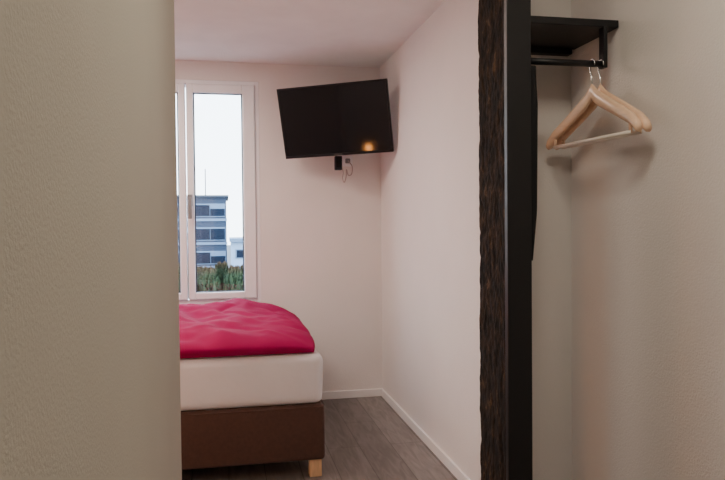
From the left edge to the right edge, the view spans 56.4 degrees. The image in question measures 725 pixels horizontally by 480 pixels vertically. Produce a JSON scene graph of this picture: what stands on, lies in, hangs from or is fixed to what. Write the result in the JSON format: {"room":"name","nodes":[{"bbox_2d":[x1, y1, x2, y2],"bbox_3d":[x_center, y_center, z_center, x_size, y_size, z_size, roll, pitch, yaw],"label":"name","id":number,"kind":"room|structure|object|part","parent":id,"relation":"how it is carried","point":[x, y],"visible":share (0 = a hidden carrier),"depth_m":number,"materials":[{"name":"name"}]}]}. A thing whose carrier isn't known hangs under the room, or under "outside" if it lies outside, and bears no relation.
{"room":"hotel room","nodes":[
{"label":"hotel room","id":0,"kind":"room"},
{"bbox_2d":[0,0,181,479],"bbox_3d":[-0.260,0.063,0.280,0.140,2.500,3.250,-1,1,-11],"label":"wall","id":1,"kind":"structure","parent":0,"point":[90,338],"depth_m":0.65,"materials":[{"name":"paint"}]},
{"bbox_2d":[175,60,382,391],"bbox_3d":[-1.314,-0.039,5.009,3.213,2.500,0.300,-1,1,-11],"label":"wall","id":2,"kind":"structure","parent":0,"point":[320,234],"depth_m":5.06,"materials":[{"name":"paint"}]},
{"bbox_2d":[175,79,260,303],"bbox_3d":[-1.288,-0.332,4.982,1.082,1.645,0.410,-1,1,-11],"label":"window","id":3,"kind":"structure","parent":2,"relation":"in","point":[248,90],"depth_m":4.90,"materials":[{"name":"white paint"}]},
{"bbox_3d":[-1.511,-0.341,4.831,0.490,1.551,0.078,-1,1,-11],"label":"sash","id":4,"kind":"part","parent":3,"relation":"part of","materials":[{"name":"white paint"}]},
{"bbox_3d":[-1.230,-0.238,4.822,0.032,0.175,0.068,-1,1,-11],"label":"lever handle","id":5,"kind":"part","parent":3,"relation":"part of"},
{"bbox_2d":[342,156,352,166],"bbox_3d":[-0.112,-0.593,5.070,0.080,0.080,0.035,-1,1,-11],"label":"wall socket","id":6,"kind":"object","parent":2,"relation":"attached to","point":[345,159],"visible":0.93,"depth_m":5.07,"materials":[{"name":"white paint"}]},
{"bbox_2d":[321,388,382,399],"bbox_3d":[-1.272,1.185,4.884,2.913,0.058,0.014,-1,1,-11],"label":"baseboard","id":7,"kind":"structure","parent":2,"relation":"attached to","point":[363,392],"depth_m":5.12,"materials":[{"name":"white wood"}]},
{"bbox_3d":[-0.193,-0.788,4.927,0.100,0.180,0.275,-1,1,-11],"label":"wall bracket","id":8,"kind":"object","parent":2,"relation":"attached to","visible":0},
{"bbox_2d":[276,78,393,158],"bbox_3d":[-0.188,-0.829,4.683,0.800,0.502,0.174,0,1,15],"label":"television","id":9,"kind":"object","parent":8,"relation":"attached to","point":[347,118],"visible":1,"depth_m":4.66,"materials":[{"name":"black plastic"}]},
{"bbox_2d":[334,156,341,169],"bbox_3d":[-0.174,-0.552,4.850,0.052,0.100,0.043,-1,1,-11],"label":"media box","id":10,"kind":"object","parent":9,"relation":"hanging from","point":[337,159],"visible":0.99,"depth_m":4.83,"materials":[{"name":"black plastic"}]},
{"bbox_2d":[342,160,352,182],"bbox_3d":[-0.134,-0.506,4.964,0.046,0.172,0.183,0,2,31],"label":"power cable","id":11,"kind":"object","parent":9,"relation":"hanging from","point":[348,160],"visible":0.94,"depth_m":5.00,"materials":[{"name":"white plastic"}]},
{"bbox_2d":[174,0,444,67],"bbox_3d":[-0.684,-1.280,1.808,3.213,0.120,6.770,-1,1,-11],"label":"ceiling","id":12,"kind":"structure","parent":0,"point":[353,33],"depth_m":4.10,"materials":[{"name":"paint"}]},
{"bbox_2d":[182,396,457,479],"bbox_3d":[-0.659,1.339,1.870,3.213,0.120,6.770,-1,1,-11],"label":"floor","id":13,"kind":"structure","parent":0,"point":[366,438],"depth_m":3.85,"materials":[{"name":"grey wood"}]},
{"bbox_2d":[181,399,324,476],"bbox_3d":[-1.384,0.761,3.982,2.146,0.950,1.460,-1,1,-11],"label":"bed","id":14,"kind":"object","parent":13,"relation":"on","point":[224,437],"visible":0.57,"depth_m":3.43,"materials":[{"name":"brown fabric"}]},
{"bbox_2d":[180,349,322,410],"bbox_3d":[-1.342,0.716,3.990,2.050,0.266,1.423,-1,1,-11],"label":"mattress","id":15,"kind":"object","parent":14,"relation":"on","point":[289,378],"visible":0.25,"depth_m":3.43,"materials":[{"name":"white fabric"}]},
{"bbox_2d":[179,298,314,358],"bbox_3d":[-1.100,0.486,4.033,1.501,0.183,1.427,-1,1,-11],"label":"duvet","id":16,"kind":"object","parent":15,"relation":"on","point":[234,326],"visible":0.53,"depth_m":3.60,"materials":[{"name":"fabric"}]},
{"bbox_3d":[-0.250,1.185,3.557,0.064,0.100,0.064,-1,1,-11],"label":"leg","id":17,"kind":"part","parent":14,"relation":"part of","materials":[{"name":"brown wood"}]},
{"bbox_2d":[478,0,532,479],"bbox_3d":[0.421,0.015,2.023,0.073,2.498,0.237,-1,1,-11],"label":"panel","id":18,"kind":"object","parent":13,"relation":"on","point":[504,26],"visible":1,"depth_m":1.93,"materials":[{"name":"black wood"}]},
{"bbox_3d":[0.406,0.015,2.032,0.039,2.496,0.214,-1,1,-11],"label":"bark panel","id":19,"kind":"part","parent":18,"relation":"part of","materials":[{"name":"brown wood"}]},
{"bbox_3d":[0.421,0.015,2.022,0.073,2.498,0.235,-1,1,-11],"label":"steel frame","id":20,"kind":"part","parent":18,"relation":"part of","materials":[{"name":"black metal"}]},
{"bbox_2d":[478,0,571,479],"bbox_3d":[0.564,0.006,2.344,0.291,2.500,0.110,-1,1,-11],"label":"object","id":21,"kind":"object","parent":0,"point":[552,256],"visible":0.25,"depth_m":2.31,"materials":[{"name":"paint"}]},
{"bbox_2d":[531,16,618,68],"bbox_3d":[0.588,-0.588,2.131,0.305,0.146,0.292,-1,1,-11],"label":"coat rack","id":22,"kind":"object","parent":21,"relation":"attached to","point":[550,36],"visible":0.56,"depth_m":2.02,"materials":[{"name":"black wood"}]},
{"bbox_2d":[531,65,537,259],"bbox_3d":[0.493,-0.226,1.994,0.042,0.570,0.068,-1,1,-11],"label":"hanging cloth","id":23,"kind":"object","parent":22,"relation":"hanging from","point":[534,101],"visible":0.47,"depth_m":1.97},
{"bbox_3d":[0.594,-0.524,1.997,0.261,0.018,0.019,-1,1,-11],"label":"rail","id":24,"kind":"part","parent":22,"relation":"part of","materials":[{"name":"black metal"}]},
{"bbox_2d":[531,16,618,49],"bbox_3d":[0.590,-0.646,2.116,0.305,0.022,0.260,-1,1,-11],"label":"shelf","id":25,"kind":"object","parent":22,"relation":"attached to","point":[547,33],"depth_m":2.05,"materials":[{"name":"black wood"}]},
{"bbox_2d":[546,59,642,149],"bbox_3d":[0.678,-0.416,2.016,0.031,0.249,0.448,-1,1,-16],"label":"hanger","id":26,"kind":"object","parent":22,"relation":"hanging from","point":[600,99],"visible":0.98,"depth_m":2.00,"materials":[{"name":"brown wood"}]},
{"bbox_2d":[555,59,651,149],"bbox_3d":[0.706,-0.416,2.022,0.031,0.249,0.448,-1,1,-16],"label":"hanger","id":27,"kind":"object","parent":22,"relation":"hanging from","point":[646,124],"visible":0.63,"depth_m":2.01,"materials":[{"name":"brown wood"}]},
{"bbox_2d":[380,0,724,479],"bbox_3d":[0.844,0.010,2.070,0.150,2.500,6.320,-1,1,-11],"label":"wall","id":28,"kind":"structure","parent":0,"point":[648,208],"depth_m":2.10,"materials":[{"name":"paint"}]},
{"bbox_2d":[381,389,469,479],"bbox_3d":[0.425,1.194,3.810,0.014,0.058,2.766,-1,1,-11],"label":"baseboard","id":29,"kind":"structure","parent":28,"relation":"attached to","point":[452,467],"depth_m":3.98,"materials":[{"name":"white wood"}]},
{"label":"outside","id":30,"kind":"structure","parent":0,"visible":0},
{"bbox_2d":[227,245,230,267],"bbox_3d":[-14.428,2.561,71.429,120.000,0.200,134.400,-1,1,-11],"label":"ground","id":31,"kind":"structure","parent":30,"point":[228,246],"depth_m":89.75,"materials":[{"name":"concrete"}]},
{"bbox_2d":[178,262,188,298],"bbox_3d":[-2.377,2.056,9.056,0.341,3.540,0.341,0,1,13],"label":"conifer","id":32,"kind":"object","parent":31,"relation":"on","point":[178,262],"visible":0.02,"depth_m":8.93,"materials":[{"name":"green plant"}]},
{"bbox_2d":[197,266,202,291],"bbox_3d":[-2.284,2.080,9.443,0.341,3.472,0.341,0,1,13],"label":"conifer","id":33,"kind":"object","parent":31,"relation":"on","point":[199,268],"visible":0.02,"depth_m":9.33,"materials":[{"name":"green plant"}]},
{"bbox_2d":[177,169,228,267],"bbox_3d":[-22.564,-1.744,61.163,20.500,9.050,9.500,-1,1,-11],"label":"office building","id":34,"kind":"structure","parent":31,"relation":"on","point":[211,220],"depth_m":58.49,"materials":[{"name":"grey concrete"}]},
{"bbox_3d":[-13.819,-2.540,58.311,1.230,0.950,0.050,-1,1,-11],"label":"pane","id":35,"kind":"part","parent":34,"relation":"part of","materials":[{"name":"blue glass"}]},
{"bbox_3d":[-13.800,-0.491,58.360,1.230,0.950,0.050,-1,1,-11],"label":"pane","id":36,"kind":"part","parent":34,"relation":"part of","materials":[{"name":"blue glass"}]},
{"bbox_3d":[-13.780,1.558,58.408,1.230,0.950,0.050,-1,1,-11],"label":"pane","id":37,"kind":"part","parent":34,"relation":"part of","materials":[{"name":"blue glass"}]},
{"bbox_3d":[-12.568,-2.393,58.568,1.220,0.620,0.050,-1,1,-11],"label":"pane","id":38,"kind":"part","parent":34,"relation":"part of","materials":[{"name":"blue glass"}]},
{"bbox_3d":[-12.550,-0.509,58.613,1.220,0.950,0.050,-1,1,-11],"label":"pane","id":39,"kind":"part","parent":34,"relation":"part of","materials":[{"name":"blue glass"}]},
{"bbox_3d":[-12.529,1.705,58.665,1.220,0.620,0.050,-1,1,-11],"label":"pane","id":40,"kind":"part","parent":34,"relation":"part of","materials":[{"name":"blue glass"}]},
{"bbox_2d":[198,266,221,290],"bbox_3d":[-2.051,2.079,9.121,0.338,3.484,0.334,-1,1,-11],"label":"conifer","id":41,"kind":"object","parent":31,"relation":"on","point":[208,280],"visible":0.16,"depth_m":9.00,"materials":[{"name":"green plant"}]},
{"bbox_2d":[214,261,227,290],"bbox_3d":[-1.950,2.047,9.508,0.338,3.527,0.334,-1,1,-11],"label":"conifer","id":42,"kind":"object","parent":31,"relation":"on","point":[221,268],"visible":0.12,"depth_m":9.39,"materials":[{"name":"green plant"}]},
{"bbox_2d":[223,265,242,290],"bbox_3d":[-1.720,2.070,9.187,0.332,3.492,0.334,0,2,27],"label":"conifer","id":43,"kind":"object","parent":31,"relation":"on","point":[233,280],"visible":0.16,"depth_m":9.06,"materials":[{"name":"green plant"}]},
{"bbox_2d":[229,237,242,265],"bbox_3d":[-5.986,1.273,54.844,9.400,3.000,6.400,-1,1,-11],"label":"building","id":44,"kind":"structure","parent":31,"relation":"on","point":[236,242],"depth_m":51.14,"materials":[{"name":"white concrete"}]},
{"bbox_3d":[-8.437,1.030,51.311,2.200,0.560,0.040,-1,1,-11],"label":"pane","id":45,"kind":"part","parent":44,"relation":"part of","materials":[{"name":"blue glass"}]}
]}

